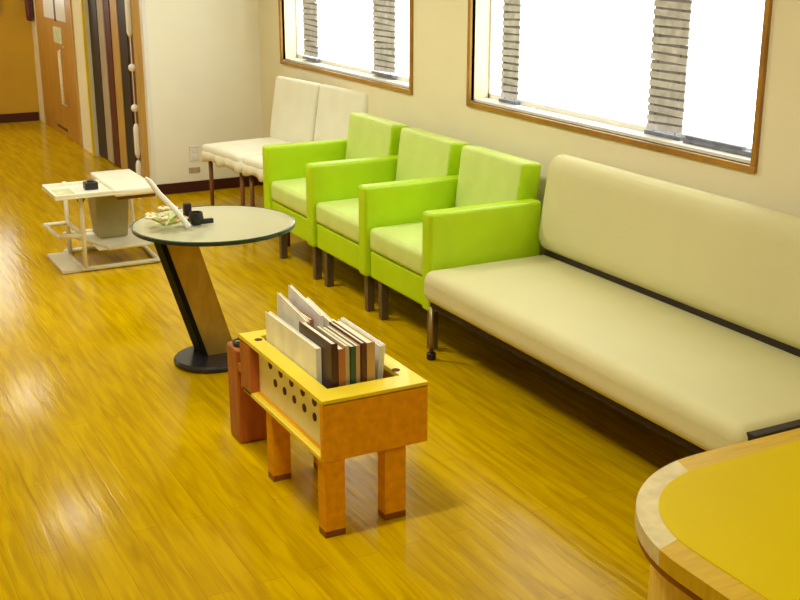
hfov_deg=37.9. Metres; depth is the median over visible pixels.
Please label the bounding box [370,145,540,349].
armchair
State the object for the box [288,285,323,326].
magazine
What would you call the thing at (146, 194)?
tray
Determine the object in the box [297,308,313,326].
magazine
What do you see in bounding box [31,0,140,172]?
wall
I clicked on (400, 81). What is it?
window
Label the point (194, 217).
flower arrangement
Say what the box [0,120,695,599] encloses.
floor
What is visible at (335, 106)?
chair
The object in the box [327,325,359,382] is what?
magazine
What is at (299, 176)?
armchair
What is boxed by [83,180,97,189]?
box
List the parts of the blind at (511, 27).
rail, cord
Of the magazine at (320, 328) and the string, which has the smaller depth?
the magazine at (320, 328)
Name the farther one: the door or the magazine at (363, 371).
the door
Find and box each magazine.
[265,311,321,383]
[277,292,309,331]
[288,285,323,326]
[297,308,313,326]
[299,321,337,388]
[306,297,332,326]
[315,325,349,384]
[323,325,355,384]
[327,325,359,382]
[329,321,366,382]
[334,319,374,380]
[336,342,345,386]
[338,319,383,379]
[341,317,384,378]
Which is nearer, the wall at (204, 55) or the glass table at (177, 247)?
the glass table at (177, 247)
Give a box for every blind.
[302,0,319,60]
[372,0,396,77]
[499,0,520,104]
[644,0,691,140]
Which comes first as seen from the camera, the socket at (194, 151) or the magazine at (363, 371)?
the magazine at (363, 371)
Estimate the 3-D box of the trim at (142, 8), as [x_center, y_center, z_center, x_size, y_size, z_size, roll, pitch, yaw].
[-1.709,-1.923,7.732,0.030,2.500,0.055,-9,19,-26]
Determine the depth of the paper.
6.10 m
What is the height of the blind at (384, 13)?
1.197 m
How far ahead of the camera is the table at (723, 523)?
2.30 m
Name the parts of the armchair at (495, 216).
leg, seat, leg, armrest, backrest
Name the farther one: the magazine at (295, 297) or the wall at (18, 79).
the wall at (18, 79)
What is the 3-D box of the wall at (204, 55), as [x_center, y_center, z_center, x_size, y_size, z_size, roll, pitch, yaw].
[-1.361,-1.991,7.952,0.800,2.500,0.100,-9,19,-26]
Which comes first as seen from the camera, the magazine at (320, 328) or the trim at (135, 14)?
the magazine at (320, 328)
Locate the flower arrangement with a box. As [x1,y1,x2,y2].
[145,177,213,228]
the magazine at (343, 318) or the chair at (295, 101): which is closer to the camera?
the magazine at (343, 318)
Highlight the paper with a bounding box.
[51,188,74,194]
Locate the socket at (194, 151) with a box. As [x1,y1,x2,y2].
[192,149,196,157]
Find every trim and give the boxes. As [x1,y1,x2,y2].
[80,0,95,155]
[131,0,149,177]
[139,0,156,195]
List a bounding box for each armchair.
[262,112,408,279]
[316,127,468,311]
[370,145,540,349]
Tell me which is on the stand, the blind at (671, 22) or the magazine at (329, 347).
the magazine at (329, 347)
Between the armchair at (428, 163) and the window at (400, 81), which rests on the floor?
the armchair at (428, 163)
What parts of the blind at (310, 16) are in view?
rail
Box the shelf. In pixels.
[63,224,153,250]
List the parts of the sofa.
seat, seat, backrest, rail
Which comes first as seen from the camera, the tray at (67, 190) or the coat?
the tray at (67, 190)
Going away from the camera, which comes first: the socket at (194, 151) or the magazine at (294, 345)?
the magazine at (294, 345)
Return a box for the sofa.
[424,154,799,453]
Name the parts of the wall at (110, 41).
panel, panel, panel, panel, panel, panel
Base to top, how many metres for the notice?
0.140 m
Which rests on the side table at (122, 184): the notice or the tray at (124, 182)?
the tray at (124, 182)
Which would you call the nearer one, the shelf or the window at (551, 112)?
the window at (551, 112)
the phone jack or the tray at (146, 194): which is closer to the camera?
the tray at (146, 194)
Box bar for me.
[683,135,750,156]
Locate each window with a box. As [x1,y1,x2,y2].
[278,0,413,94]
[466,0,772,173]
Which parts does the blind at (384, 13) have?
cord, rail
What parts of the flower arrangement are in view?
white stem, pot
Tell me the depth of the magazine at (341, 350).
3.43 m
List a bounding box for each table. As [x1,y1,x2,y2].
[42,169,159,273]
[131,205,294,373]
[635,428,799,599]
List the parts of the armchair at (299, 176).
leg, seat, armrest, leg, armrest, backrest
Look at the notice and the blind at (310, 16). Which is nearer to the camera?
the blind at (310, 16)
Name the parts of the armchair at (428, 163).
leg, seat, leg, armrest, backrest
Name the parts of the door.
handle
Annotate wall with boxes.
[0,0,39,119]
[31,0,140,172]
[145,0,262,184]
[258,0,799,254]
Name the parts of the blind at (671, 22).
rail, cord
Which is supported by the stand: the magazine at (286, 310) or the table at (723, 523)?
the magazine at (286, 310)
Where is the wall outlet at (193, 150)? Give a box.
[189,145,199,161]
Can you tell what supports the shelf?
attached to the side table at (122, 184)
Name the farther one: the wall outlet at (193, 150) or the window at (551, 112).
the wall outlet at (193, 150)
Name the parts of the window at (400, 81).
sill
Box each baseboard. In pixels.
[0,112,38,122]
[157,176,262,194]
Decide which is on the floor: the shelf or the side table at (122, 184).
the side table at (122, 184)
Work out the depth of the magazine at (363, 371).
3.47 m
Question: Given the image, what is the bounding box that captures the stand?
[227,319,427,537]
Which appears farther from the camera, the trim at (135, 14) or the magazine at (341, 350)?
the trim at (135, 14)
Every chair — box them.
[202,76,321,205]
[242,84,367,246]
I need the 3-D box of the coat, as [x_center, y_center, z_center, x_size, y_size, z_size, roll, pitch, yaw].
[-3.503,-2.892,10.965,0.070,0.520,0.120,-9,19,-26]
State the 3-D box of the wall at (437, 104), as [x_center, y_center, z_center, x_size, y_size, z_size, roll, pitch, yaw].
[1.395,-0.744,3.924,0.160,2.500,10.130,-9,19,-26]
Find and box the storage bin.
[77,195,128,238]
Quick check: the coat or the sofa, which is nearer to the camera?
the sofa
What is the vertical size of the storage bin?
0.246 m
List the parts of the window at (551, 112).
sill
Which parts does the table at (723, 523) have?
panel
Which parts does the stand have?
panel, leg, holed panel, leg, leg, panel, panel, leg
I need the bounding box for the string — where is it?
[124,0,141,176]
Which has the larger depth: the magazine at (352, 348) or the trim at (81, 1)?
the trim at (81, 1)
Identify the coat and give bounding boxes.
[24,0,33,20]
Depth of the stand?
3.51 m
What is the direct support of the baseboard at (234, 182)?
attached to the wall at (204, 55)
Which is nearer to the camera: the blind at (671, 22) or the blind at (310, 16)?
the blind at (671, 22)
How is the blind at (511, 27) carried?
attached to the window at (551, 112)
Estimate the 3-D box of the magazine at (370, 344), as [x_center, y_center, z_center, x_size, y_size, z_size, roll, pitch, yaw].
[-0.143,0.233,3.599,0.026,0.290,0.241,-9,19,-26]
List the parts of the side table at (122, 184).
frame, plate, post, post, frame, post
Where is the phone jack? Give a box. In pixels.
[189,167,199,172]
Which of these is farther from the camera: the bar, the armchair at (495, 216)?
the armchair at (495, 216)
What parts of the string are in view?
cord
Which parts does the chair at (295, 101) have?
leg, leg, seat, backrest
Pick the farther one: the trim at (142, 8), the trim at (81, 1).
the trim at (81, 1)
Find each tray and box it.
[42,179,116,200]
[90,169,154,196]
[113,193,154,199]
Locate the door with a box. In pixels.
[34,0,82,147]
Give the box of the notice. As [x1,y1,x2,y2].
[53,26,62,44]
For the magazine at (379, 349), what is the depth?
3.53 m
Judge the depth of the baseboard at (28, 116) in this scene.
11.35 m
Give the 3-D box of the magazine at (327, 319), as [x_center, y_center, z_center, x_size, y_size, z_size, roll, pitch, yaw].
[-0.276,0.156,3.836,0.024,0.299,0.243,-9,19,-26]
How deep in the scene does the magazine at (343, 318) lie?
3.59 m
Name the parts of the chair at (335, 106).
leg, seat, leg, backrest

